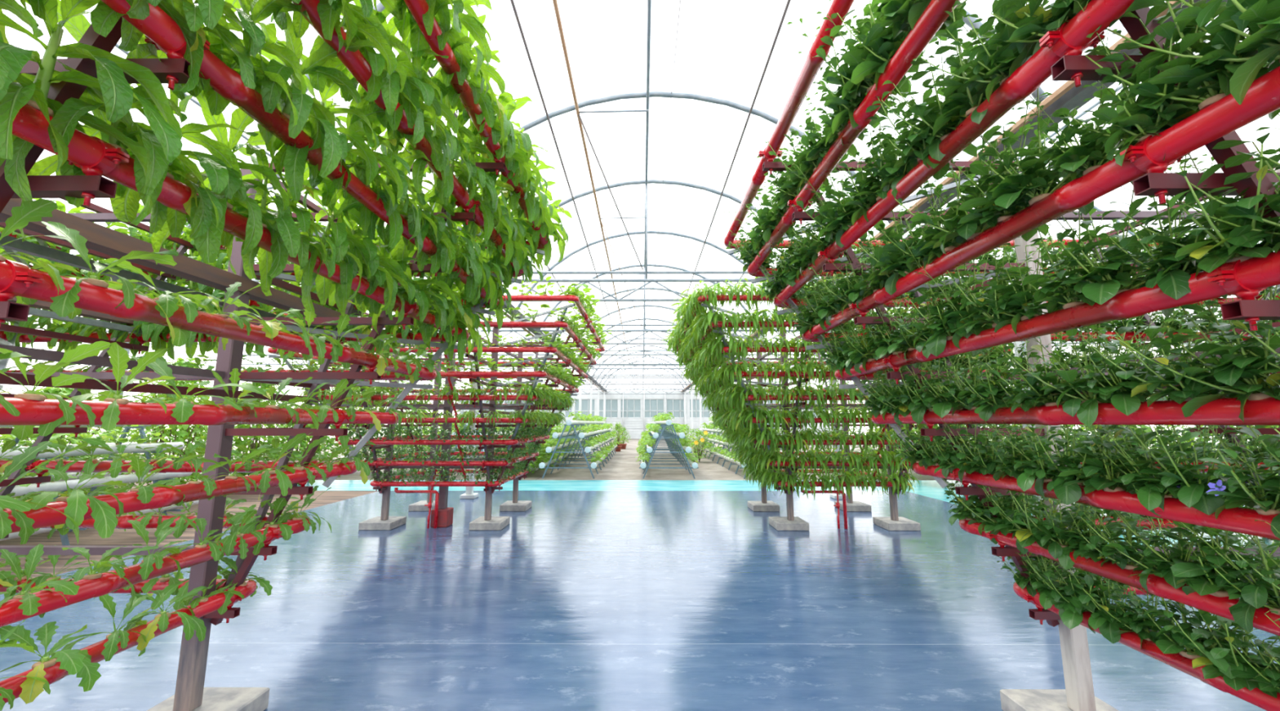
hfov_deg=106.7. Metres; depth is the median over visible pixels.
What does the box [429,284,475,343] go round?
plant
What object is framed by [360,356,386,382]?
plant
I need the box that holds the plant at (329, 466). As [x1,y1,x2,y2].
[308,445,351,471]
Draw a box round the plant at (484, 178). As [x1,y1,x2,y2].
[422,143,499,241]
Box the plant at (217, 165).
[72,83,257,239]
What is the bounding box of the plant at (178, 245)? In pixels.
[149,231,191,254]
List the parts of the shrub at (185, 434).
stem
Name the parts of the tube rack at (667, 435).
leg, leg, leg, leg, leg, leg, leg, leg, leg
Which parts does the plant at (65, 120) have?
stem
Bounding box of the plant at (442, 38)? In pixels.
[409,0,493,109]
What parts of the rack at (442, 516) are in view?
corner arm, corner arm, support arm, support arm, support arm, support arm, support arm, support arm, post, support arm, rail, support arm, support arm, post, post, support arm, support arm, support arm, support arm, support arm, support arm, support arm, post, rail, support arm, support arm, support arm, corner arm, support arm, post, corner arm, support arm, corner arm, support arm, corner arm, support arm, support arm, support arm, support arm, support arm, corner arm, support arm, support arm, support arm, corner arm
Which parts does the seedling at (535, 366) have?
stem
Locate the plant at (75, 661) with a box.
[0,621,101,703]
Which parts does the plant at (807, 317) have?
stem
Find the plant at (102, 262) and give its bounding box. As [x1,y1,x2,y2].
[101,261,142,326]
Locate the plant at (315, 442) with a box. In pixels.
[257,436,327,500]
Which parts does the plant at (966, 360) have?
stem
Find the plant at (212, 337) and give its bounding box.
[210,291,264,353]
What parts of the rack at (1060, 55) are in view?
corner arm, corner arm, corner arm, support arm, support arm, corner arm, support arm, support arm, corner arm, support arm, support arm, support arm, support arm, support arm, support arm, support arm, support arm, post, rail, support arm, support arm, support arm, support arm, support arm, support arm, corner arm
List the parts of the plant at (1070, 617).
stem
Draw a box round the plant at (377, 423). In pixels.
[333,387,383,431]
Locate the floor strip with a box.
[296,480,970,491]
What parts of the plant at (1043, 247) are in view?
stem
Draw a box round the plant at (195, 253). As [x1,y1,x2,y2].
[166,226,198,256]
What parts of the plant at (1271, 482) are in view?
stem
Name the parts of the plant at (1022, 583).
stem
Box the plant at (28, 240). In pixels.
[26,239,70,269]
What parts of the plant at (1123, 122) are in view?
stem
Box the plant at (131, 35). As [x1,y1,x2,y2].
[19,0,206,93]
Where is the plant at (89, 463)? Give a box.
[48,437,126,480]
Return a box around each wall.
[452,418,842,438]
[458,391,838,399]
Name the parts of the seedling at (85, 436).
stem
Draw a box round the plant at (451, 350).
[438,295,476,359]
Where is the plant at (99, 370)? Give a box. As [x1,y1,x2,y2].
[78,348,142,383]
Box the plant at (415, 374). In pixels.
[383,343,433,380]
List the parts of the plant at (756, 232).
stem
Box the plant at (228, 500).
[180,497,248,536]
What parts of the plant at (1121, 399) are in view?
stem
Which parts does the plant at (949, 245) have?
stem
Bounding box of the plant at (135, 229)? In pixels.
[131,209,151,239]
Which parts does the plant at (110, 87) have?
stem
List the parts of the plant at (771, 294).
stem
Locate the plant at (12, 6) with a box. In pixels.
[0,0,68,173]
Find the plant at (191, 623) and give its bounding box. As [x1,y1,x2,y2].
[123,586,206,650]
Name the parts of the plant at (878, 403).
stem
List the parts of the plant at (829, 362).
stem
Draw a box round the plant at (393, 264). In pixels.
[326,201,408,311]
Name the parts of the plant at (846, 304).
stem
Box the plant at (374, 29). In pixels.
[270,0,399,102]
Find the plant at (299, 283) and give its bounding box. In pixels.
[277,280,330,313]
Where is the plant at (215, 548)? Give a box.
[156,514,223,561]
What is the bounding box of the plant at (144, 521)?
[134,504,177,526]
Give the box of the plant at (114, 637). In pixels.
[38,593,157,662]
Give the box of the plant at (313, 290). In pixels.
[311,287,328,308]
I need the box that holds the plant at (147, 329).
[110,292,176,353]
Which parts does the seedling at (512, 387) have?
stem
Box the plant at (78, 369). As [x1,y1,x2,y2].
[66,364,89,372]
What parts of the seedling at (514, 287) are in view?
stem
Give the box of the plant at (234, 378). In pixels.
[200,368,257,417]
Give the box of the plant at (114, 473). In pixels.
[77,435,146,479]
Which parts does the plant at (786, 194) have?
stem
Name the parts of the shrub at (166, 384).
stem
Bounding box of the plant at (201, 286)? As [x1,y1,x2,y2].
[187,256,227,313]
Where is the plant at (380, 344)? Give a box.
[356,309,411,354]
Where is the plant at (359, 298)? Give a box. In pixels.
[355,242,427,324]
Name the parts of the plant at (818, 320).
stem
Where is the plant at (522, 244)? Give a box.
[480,208,529,271]
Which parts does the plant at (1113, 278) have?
stem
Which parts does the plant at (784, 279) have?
stem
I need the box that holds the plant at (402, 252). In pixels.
[375,177,455,274]
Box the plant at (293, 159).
[257,40,379,200]
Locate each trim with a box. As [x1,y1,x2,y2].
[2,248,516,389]
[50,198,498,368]
[53,198,96,223]
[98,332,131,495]
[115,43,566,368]
[164,279,301,285]
[181,186,272,234]
[229,29,239,38]
[241,354,330,364]
[277,102,607,391]
[305,1,1047,102]
[359,329,533,344]
[408,354,555,361]
[427,69,616,379]
[458,368,576,374]
[459,318,481,498]
[462,364,794,365]
[487,378,590,384]
[502,310,603,391]
[503,278,819,301]
[510,0,626,372]
[514,301,531,321]
[516,231,784,308]
[528,334,538,470]
[533,271,747,274]
[538,263,751,329]
[540,329,759,344]
[552,0,632,374]
[552,386,755,387]
[555,179,822,278]
[555,287,737,341]
[558,384,597,390]
[561,367,565,427]
[564,417,711,418]
[573,390,603,394]
[576,324,676,325]
[577,114,643,270]
[577,304,679,335]
[577,318,675,356]
[577,354,679,364]
[578,109,648,112]
[578,382,582,420]
[585,328,670,361]
[586,368,687,377]
[587,337,667,371]
[589,379,591,416]
[590,374,682,375]
[591,377,693,384]
[592,344,675,376]
[595,351,684,381]
[597,386,599,436]
[599,355,690,383]
[599,384,689,390]
[600,217,646,218]
[600,220,643,328]
[602,360,687,386]
[603,391,604,433]
[604,350,672,351]
[604,365,684,389]
[604,390,684,394]
[604,391,605,422]
[612,273,644,275]
[622,391,623,435]
[642,0,651,368]
[643,331,644,368]
[643,391,644,435]
[644,266,645,329]
[645,0,680,362]
[645,183,647,279]
[659,0,791,371]
[664,391,666,413]
[675,92,866,373]
[680,0,1180,391]
[682,0,1227,391]
[683,391,684,433]
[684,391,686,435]
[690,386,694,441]
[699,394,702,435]
[737,353,826,361]
[742,24,1124,339]
[759,334,766,404]
[764,21,1211,337]
[768,329,862,344]
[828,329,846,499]
[842,188,1134,257]
[995,157,1042,516]
[1051,328,1203,344]
[1063,30,1105,83]
[1175,307,1208,442]
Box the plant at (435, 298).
[371,250,456,334]
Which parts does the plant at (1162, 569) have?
stem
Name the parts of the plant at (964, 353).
stem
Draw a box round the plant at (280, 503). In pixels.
[219,494,312,555]
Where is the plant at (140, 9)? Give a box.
[27,0,149,20]
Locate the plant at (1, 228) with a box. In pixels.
[0,226,8,256]
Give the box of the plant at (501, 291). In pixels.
[455,254,510,308]
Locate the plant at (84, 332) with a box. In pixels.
[71,288,156,369]
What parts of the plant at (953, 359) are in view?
stem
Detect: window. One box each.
[459,400,479,417]
[483,400,502,417]
[506,400,525,417]
[553,399,571,417]
[574,399,595,417]
[599,399,617,417]
[620,399,640,417]
[644,399,663,417]
[666,399,686,417]
[689,399,710,417]
[767,400,778,415]
[807,400,825,417]
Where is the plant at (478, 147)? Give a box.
[423,126,493,205]
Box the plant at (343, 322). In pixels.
[290,314,364,368]
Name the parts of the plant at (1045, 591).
stem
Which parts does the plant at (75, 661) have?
stem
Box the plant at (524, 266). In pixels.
[497,231,536,286]
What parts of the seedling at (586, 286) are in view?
stem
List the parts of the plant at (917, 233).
stem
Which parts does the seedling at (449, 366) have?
stem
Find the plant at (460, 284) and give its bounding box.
[437,226,497,301]
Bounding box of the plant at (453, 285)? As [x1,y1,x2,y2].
[450,265,473,306]
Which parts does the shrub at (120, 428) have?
stem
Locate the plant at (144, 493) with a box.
[88,453,202,506]
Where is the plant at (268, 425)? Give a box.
[252,400,271,426]
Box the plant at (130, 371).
[124,355,149,382]
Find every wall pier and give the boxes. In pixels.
[571,399,574,417]
[595,399,597,416]
[617,399,620,417]
[640,399,643,417]
[663,399,666,413]
[686,399,689,417]
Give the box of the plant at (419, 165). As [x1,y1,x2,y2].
[405,75,475,200]
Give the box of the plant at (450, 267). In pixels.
[394,195,460,278]
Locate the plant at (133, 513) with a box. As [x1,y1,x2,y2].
[115,511,143,517]
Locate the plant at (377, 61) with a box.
[325,0,411,128]
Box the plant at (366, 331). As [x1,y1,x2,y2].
[340,300,375,352]
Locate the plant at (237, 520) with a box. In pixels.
[222,494,298,534]
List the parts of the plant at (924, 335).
stem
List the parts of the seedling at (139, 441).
stem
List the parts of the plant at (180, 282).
stem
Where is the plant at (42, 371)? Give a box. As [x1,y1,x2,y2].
[0,341,111,439]
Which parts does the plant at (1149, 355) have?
stem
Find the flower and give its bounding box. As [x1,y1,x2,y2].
[1206,480,1226,496]
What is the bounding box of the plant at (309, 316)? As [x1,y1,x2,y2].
[287,307,342,358]
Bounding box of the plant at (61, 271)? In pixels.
[30,257,79,325]
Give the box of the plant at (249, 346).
[244,302,290,355]
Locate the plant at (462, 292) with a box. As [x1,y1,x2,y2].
[461,258,497,319]
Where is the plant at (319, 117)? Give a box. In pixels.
[178,11,376,177]
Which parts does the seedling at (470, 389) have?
stem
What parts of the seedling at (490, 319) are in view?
stem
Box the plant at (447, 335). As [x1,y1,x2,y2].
[392,248,464,346]
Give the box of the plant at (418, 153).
[337,142,431,251]
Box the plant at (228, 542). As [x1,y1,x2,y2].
[199,504,263,560]
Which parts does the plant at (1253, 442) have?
stem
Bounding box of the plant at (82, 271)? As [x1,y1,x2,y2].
[75,269,131,283]
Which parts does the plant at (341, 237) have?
stem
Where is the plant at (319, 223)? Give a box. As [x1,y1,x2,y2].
[314,222,327,240]
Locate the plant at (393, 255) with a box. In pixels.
[361,240,422,319]
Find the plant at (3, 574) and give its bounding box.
[0,555,32,587]
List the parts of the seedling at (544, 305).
stem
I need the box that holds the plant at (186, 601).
[180,566,244,625]
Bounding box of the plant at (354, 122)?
[290,94,410,210]
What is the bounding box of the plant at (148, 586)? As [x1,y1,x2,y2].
[132,544,220,595]
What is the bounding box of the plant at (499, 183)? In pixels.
[462,155,514,245]
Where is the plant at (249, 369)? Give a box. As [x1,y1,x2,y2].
[240,357,273,384]
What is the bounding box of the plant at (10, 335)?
[5,307,35,346]
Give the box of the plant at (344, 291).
[301,191,407,315]
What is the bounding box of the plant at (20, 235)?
[2,231,69,266]
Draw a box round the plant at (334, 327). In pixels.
[318,302,356,347]
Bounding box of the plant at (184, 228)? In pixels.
[176,226,225,280]
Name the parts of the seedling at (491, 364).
stem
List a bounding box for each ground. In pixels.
[0,480,377,578]
[1,438,1217,479]
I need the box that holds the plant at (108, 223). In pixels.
[96,212,129,234]
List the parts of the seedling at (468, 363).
stem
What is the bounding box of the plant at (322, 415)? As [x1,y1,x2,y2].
[288,378,359,422]
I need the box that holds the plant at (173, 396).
[161,394,205,404]
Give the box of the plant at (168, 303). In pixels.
[100,257,222,346]
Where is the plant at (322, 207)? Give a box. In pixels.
[294,202,331,241]
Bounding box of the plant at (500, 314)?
[465,254,511,328]
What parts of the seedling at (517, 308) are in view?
stem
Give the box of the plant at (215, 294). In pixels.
[201,261,254,316]
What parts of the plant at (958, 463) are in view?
stem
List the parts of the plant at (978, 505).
stem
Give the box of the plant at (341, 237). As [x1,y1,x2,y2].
[261,182,395,305]
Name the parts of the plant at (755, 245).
stem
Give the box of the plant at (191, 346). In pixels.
[153,302,218,359]
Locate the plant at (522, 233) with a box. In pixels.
[465,191,526,261]
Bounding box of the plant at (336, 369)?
[328,361,350,372]
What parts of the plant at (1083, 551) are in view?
stem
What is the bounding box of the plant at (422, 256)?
[407,186,481,286]
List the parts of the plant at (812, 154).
stem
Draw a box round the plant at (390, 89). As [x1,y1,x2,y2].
[340,8,448,150]
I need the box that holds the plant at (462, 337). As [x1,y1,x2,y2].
[434,288,490,362]
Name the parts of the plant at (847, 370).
stem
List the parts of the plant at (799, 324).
stem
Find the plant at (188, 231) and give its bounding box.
[177,228,196,282]
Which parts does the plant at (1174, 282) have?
stem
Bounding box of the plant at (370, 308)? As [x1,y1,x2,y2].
[368,282,398,313]
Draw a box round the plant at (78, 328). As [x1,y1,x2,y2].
[63,316,113,342]
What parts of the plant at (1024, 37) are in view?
stem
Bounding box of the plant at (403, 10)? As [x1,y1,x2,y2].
[397,0,406,20]
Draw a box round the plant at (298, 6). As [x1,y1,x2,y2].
[293,0,335,11]
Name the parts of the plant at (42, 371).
stem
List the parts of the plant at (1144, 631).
stem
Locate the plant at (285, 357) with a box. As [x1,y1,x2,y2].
[250,350,301,372]
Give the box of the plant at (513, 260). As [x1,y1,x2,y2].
[485,203,534,281]
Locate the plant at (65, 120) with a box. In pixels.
[4,0,222,241]
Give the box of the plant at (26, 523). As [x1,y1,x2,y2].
[0,440,88,544]
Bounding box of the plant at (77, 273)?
[56,266,102,277]
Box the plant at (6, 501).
[0,495,32,511]
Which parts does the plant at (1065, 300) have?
stem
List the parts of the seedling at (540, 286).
stem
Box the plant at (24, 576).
[0,555,52,599]
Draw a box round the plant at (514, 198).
[500,150,546,213]
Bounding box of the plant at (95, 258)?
[75,254,120,282]
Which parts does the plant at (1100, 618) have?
stem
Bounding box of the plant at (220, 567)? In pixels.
[215,564,261,595]
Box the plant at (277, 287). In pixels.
[259,272,292,308]
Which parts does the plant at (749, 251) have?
stem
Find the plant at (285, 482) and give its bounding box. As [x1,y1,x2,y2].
[206,431,312,496]
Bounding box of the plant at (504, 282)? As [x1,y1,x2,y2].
[492,257,530,286]
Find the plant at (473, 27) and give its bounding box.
[387,0,491,75]
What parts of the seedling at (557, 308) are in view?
stem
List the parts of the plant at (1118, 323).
stem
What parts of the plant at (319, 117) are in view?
stem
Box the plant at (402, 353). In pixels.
[393,351,440,382]
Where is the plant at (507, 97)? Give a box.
[470,91,519,173]
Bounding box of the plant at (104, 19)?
[90,0,269,115]
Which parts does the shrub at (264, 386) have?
stem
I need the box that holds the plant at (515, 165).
[488,124,547,199]
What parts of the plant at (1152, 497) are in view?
stem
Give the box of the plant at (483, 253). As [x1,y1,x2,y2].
[460,244,505,311]
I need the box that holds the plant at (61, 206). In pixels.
[36,199,94,254]
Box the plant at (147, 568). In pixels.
[92,520,187,580]
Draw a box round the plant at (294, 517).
[275,485,331,533]
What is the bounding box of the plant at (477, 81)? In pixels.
[423,14,505,128]
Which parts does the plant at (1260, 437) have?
stem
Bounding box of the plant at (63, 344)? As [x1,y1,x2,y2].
[14,308,71,367]
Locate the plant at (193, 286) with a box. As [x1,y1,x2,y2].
[135,274,199,297]
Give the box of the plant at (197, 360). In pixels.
[182,357,216,368]
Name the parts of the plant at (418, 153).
stem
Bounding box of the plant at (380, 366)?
[361,335,405,375]
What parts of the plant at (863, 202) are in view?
stem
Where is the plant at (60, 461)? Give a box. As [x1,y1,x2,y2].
[34,437,84,475]
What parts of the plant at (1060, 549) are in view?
stem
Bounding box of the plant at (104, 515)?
[15,463,131,538]
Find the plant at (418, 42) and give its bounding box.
[373,0,462,57]
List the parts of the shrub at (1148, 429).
stem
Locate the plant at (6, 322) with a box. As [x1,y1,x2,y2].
[1,321,8,333]
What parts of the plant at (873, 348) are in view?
stem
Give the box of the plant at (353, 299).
[352,297,373,315]
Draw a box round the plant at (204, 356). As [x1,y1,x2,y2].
[195,354,255,386]
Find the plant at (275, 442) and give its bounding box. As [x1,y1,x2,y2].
[243,438,297,464]
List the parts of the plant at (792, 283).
stem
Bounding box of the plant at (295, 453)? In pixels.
[292,443,334,466]
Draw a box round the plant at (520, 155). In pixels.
[476,96,533,186]
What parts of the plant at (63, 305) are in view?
stem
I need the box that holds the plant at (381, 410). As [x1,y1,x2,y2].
[349,397,399,428]
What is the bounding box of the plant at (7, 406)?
[0,351,31,416]
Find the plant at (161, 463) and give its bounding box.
[113,443,182,473]
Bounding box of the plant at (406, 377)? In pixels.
[404,353,453,389]
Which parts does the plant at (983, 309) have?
stem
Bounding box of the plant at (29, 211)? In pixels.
[0,198,70,304]
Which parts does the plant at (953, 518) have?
stem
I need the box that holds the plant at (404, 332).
[382,314,426,358]
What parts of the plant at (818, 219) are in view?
stem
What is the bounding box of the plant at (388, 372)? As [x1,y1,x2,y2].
[363,353,415,382]
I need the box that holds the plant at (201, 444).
[191,440,242,471]
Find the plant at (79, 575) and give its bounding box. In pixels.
[29,546,158,617]
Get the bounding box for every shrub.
[0,386,137,501]
[0,386,139,501]
[104,380,208,484]
[108,355,238,489]
[193,398,293,476]
[194,381,309,475]
[262,405,335,461]
[274,390,351,461]
[319,386,386,461]
[363,426,430,471]
[381,400,454,477]
[422,422,455,461]
[427,422,467,469]
[493,439,546,466]
[495,427,563,473]
[535,426,573,463]
[549,428,581,455]
[611,423,627,451]
[613,422,626,445]
[616,427,631,448]
[683,423,698,446]
[683,426,698,449]
[685,430,713,462]
[687,428,709,456]
[865,423,918,450]
[902,423,987,481]
[960,383,1064,448]
[975,424,1071,448]
[1018,351,1191,514]
[1062,397,1198,452]
[1165,316,1279,546]
[1184,426,1257,506]
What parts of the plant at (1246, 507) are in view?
stem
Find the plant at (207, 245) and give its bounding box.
[149,90,289,278]
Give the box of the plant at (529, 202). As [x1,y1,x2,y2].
[495,150,547,222]
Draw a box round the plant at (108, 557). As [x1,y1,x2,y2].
[54,555,112,581]
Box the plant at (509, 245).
[457,186,519,266]
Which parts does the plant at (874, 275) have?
stem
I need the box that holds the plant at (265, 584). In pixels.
[206,556,272,614]
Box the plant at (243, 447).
[231,444,282,471]
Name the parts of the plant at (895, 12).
stem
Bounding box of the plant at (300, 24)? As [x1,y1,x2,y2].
[245,0,357,53]
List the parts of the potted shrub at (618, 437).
stem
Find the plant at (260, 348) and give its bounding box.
[257,281,313,359]
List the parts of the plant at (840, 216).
stem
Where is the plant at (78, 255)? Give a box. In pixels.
[54,253,111,281]
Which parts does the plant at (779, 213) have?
stem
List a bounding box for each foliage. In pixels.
[361,318,898,490]
[440,410,732,461]
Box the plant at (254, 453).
[189,448,266,504]
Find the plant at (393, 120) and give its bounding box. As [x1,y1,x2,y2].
[359,35,458,171]
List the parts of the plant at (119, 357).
stem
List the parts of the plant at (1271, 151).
stem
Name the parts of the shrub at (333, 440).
stem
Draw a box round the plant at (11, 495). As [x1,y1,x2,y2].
[5,493,15,497]
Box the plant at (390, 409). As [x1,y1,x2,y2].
[378,400,408,427]
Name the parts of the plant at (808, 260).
stem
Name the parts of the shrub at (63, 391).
stem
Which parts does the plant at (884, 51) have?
stem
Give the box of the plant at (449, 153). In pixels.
[380,72,457,197]
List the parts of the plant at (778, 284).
stem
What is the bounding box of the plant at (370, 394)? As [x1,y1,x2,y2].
[332,391,374,428]
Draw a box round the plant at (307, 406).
[276,382,331,426]
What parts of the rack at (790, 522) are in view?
support arm, corner arm, support arm, corner arm, corner arm, support arm, corner arm, post, corner arm, support arm, post, support arm, support arm, support arm, support arm, support arm, post, support arm, post, support arm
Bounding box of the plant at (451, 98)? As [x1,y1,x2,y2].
[435,46,504,141]
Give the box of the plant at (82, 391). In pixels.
[63,388,92,426]
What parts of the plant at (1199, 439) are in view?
stem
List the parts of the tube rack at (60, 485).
leg, leg, leg, plate, leg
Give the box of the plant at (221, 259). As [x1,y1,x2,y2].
[203,250,258,280]
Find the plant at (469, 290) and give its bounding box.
[446,231,504,302]
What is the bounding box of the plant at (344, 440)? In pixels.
[317,435,375,484]
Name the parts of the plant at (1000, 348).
stem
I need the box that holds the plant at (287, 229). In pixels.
[216,142,327,293]
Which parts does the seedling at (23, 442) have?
stem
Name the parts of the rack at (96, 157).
corner arm, support arm, corner arm, support arm, rail, corner arm, support arm, support arm, support arm, support arm, rail, support arm, support arm, rail, rail, post, support arm, support arm, support arm, support arm, support arm, support arm, support arm, support arm, support arm, support arm, support arm, corner arm, support arm, corner arm, corner arm, support arm, support arm, corner arm, corner arm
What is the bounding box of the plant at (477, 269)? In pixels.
[426,207,486,297]
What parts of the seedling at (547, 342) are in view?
stem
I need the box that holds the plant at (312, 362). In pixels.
[287,352,320,372]
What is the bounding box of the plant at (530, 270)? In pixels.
[493,244,543,288]
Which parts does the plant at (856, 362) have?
stem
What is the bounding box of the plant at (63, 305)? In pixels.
[15,221,178,344]
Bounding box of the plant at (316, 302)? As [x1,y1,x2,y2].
[272,292,333,349]
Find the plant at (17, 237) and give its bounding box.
[16,198,61,251]
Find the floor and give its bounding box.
[0,490,1279,710]
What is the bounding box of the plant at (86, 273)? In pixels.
[85,235,149,277]
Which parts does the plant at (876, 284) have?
stem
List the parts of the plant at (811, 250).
stem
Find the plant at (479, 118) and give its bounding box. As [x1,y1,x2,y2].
[456,63,515,158]
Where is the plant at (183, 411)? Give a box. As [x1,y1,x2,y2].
[128,354,265,428]
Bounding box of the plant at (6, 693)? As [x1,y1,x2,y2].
[0,619,50,710]
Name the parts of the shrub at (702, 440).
stem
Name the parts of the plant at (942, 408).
stem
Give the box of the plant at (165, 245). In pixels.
[132,232,187,286]
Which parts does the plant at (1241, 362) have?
stem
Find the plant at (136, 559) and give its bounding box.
[93,555,156,599]
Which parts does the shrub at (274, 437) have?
stem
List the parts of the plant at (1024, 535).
stem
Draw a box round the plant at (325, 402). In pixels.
[306,399,330,427]
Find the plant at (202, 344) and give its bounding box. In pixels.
[195,306,222,355]
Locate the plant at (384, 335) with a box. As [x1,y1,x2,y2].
[338,330,393,366]
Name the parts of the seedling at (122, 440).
stem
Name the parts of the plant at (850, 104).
stem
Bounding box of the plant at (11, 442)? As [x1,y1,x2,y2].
[0,440,31,461]
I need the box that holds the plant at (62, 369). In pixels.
[56,363,80,372]
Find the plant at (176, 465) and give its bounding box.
[142,440,205,475]
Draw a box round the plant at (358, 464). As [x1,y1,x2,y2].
[330,446,370,476]
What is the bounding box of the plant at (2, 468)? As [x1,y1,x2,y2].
[0,442,54,475]
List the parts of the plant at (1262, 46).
stem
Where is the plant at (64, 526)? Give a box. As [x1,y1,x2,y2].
[30,501,69,535]
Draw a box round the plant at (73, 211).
[51,209,93,248]
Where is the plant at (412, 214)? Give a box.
[367,135,438,263]
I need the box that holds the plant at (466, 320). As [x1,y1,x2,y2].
[407,277,474,352]
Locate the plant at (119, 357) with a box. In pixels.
[37,342,175,435]
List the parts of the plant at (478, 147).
stem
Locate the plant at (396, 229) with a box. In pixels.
[302,115,412,248]
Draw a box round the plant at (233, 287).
[187,281,273,340]
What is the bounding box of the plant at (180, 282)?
[154,254,214,303]
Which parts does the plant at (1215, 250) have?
stem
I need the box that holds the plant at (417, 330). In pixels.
[405,324,443,348]
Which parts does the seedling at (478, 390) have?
stem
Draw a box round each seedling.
[0,434,16,446]
[0,435,13,440]
[0,472,32,486]
[17,436,35,446]
[28,426,78,443]
[28,456,70,476]
[30,472,76,482]
[51,431,87,444]
[68,456,108,460]
[74,431,108,444]
[80,432,112,441]
[81,472,106,478]
[89,424,140,444]
[107,457,131,475]
[129,425,172,444]
[148,453,178,460]
[281,357,303,368]
[288,356,316,370]
[310,360,336,370]
[330,361,350,370]
[351,385,367,395]
[360,380,394,395]
[386,380,413,395]
[413,382,434,395]
[432,382,449,395]
[440,358,466,372]
[448,377,479,395]
[456,359,484,371]
[474,334,491,346]
[475,379,501,395]
[476,355,506,371]
[480,352,491,361]
[484,307,496,322]
[491,333,513,346]
[493,379,518,395]
[500,377,515,389]
[503,306,525,321]
[503,356,525,372]
[511,280,532,295]
[511,381,537,395]
[515,333,535,346]
[520,302,552,321]
[525,358,545,371]
[527,382,549,395]
[530,275,556,295]
[531,330,561,346]
[535,359,557,372]
[536,452,551,462]
[542,334,563,348]
[542,362,559,374]
[543,362,558,373]
[543,379,559,388]
[543,439,557,447]
[545,362,563,376]
[546,307,568,321]
[546,360,565,377]
[546,364,566,377]
[546,364,571,379]
[546,436,561,446]
[548,368,567,380]
[551,422,568,432]
[552,426,563,433]
[553,337,564,350]
[554,343,576,356]
[554,344,572,355]
[554,368,572,382]
[555,311,577,326]
[555,339,573,351]
[556,369,573,381]
[557,311,578,324]
[558,283,577,295]
[558,342,571,353]
[559,369,573,382]
[560,315,587,333]
[562,284,591,297]
[562,320,580,330]
[562,370,577,385]
[563,343,577,359]
[564,343,575,358]
[565,321,588,336]
[566,286,587,300]
[566,330,592,340]
[567,319,578,328]
[567,342,582,362]
[568,290,596,309]
[568,328,588,338]
[568,373,584,386]
[568,411,584,420]
[569,288,599,308]
[569,331,591,344]
[570,298,594,311]
[571,288,589,303]
[572,301,597,315]
[572,333,595,345]
[573,306,594,316]
[573,376,585,387]
[574,310,601,320]
[574,353,586,366]
[577,329,589,340]
[577,426,591,432]
[578,311,599,324]
[580,337,589,346]
[582,438,599,445]
[582,440,595,447]
[584,336,593,347]
[586,453,601,462]
[589,422,598,431]
[590,318,600,329]
[591,319,603,332]
[591,329,613,343]
[591,452,604,461]
[592,328,612,340]
[599,446,610,457]
[635,455,651,462]
[637,448,647,457]
[639,435,653,444]
[642,440,654,446]
[648,423,662,432]
[661,413,674,419]
[674,425,685,432]
[675,426,687,432]
[680,437,693,446]
[681,439,693,447]
[683,453,698,460]
[687,454,703,462]
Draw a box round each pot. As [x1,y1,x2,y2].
[614,445,622,451]
[619,444,626,448]
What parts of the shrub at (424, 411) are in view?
stem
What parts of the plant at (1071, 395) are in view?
stem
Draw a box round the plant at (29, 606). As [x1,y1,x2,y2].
[0,543,79,615]
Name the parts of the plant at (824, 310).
stem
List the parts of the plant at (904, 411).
stem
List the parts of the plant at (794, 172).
stem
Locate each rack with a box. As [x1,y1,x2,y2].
[0,0,547,710]
[0,424,199,545]
[266,282,604,530]
[449,422,555,461]
[538,419,617,478]
[639,419,698,479]
[676,294,1010,530]
[699,421,783,479]
[724,0,1279,710]
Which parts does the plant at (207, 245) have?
stem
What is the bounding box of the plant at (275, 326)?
[221,297,313,358]
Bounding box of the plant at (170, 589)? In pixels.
[151,569,231,610]
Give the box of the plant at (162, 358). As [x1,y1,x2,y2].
[159,356,198,367]
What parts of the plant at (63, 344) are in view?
stem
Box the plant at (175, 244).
[173,222,227,268]
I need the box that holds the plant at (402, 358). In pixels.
[379,338,426,383]
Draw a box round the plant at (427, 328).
[413,275,457,349]
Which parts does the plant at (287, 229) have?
stem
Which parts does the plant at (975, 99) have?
stem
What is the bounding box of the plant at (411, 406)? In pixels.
[360,395,416,435]
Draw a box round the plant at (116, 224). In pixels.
[106,203,149,239]
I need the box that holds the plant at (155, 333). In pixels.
[128,289,191,355]
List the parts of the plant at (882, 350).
stem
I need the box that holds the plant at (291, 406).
[280,400,312,425]
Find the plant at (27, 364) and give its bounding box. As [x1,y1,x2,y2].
[0,359,54,372]
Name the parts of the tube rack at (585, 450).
leg, leg, leg, leg, leg, leg, leg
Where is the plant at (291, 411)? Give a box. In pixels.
[236,377,318,429]
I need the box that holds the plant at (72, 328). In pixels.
[31,315,101,355]
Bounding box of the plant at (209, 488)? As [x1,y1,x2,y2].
[149,448,217,500]
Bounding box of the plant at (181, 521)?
[154,501,197,537]
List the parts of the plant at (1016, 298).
stem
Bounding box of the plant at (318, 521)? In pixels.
[271,498,320,530]
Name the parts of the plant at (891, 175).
stem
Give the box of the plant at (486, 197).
[446,151,502,238]
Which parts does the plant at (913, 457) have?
stem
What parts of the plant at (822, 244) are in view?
stem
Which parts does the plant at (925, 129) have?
stem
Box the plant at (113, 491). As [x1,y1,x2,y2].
[47,486,130,538]
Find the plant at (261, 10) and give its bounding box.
[169,0,312,144]
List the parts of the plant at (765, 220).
stem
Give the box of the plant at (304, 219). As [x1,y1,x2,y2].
[222,168,341,279]
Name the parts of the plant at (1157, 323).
stem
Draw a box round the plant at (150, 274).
[118,271,159,297]
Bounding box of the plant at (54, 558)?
[9,555,90,595]
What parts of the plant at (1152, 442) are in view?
stem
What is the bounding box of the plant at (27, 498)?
[22,494,57,502]
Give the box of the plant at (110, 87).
[0,0,182,225]
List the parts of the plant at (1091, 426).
stem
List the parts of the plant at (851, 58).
stem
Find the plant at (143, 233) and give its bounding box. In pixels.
[108,225,177,281]
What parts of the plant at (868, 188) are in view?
stem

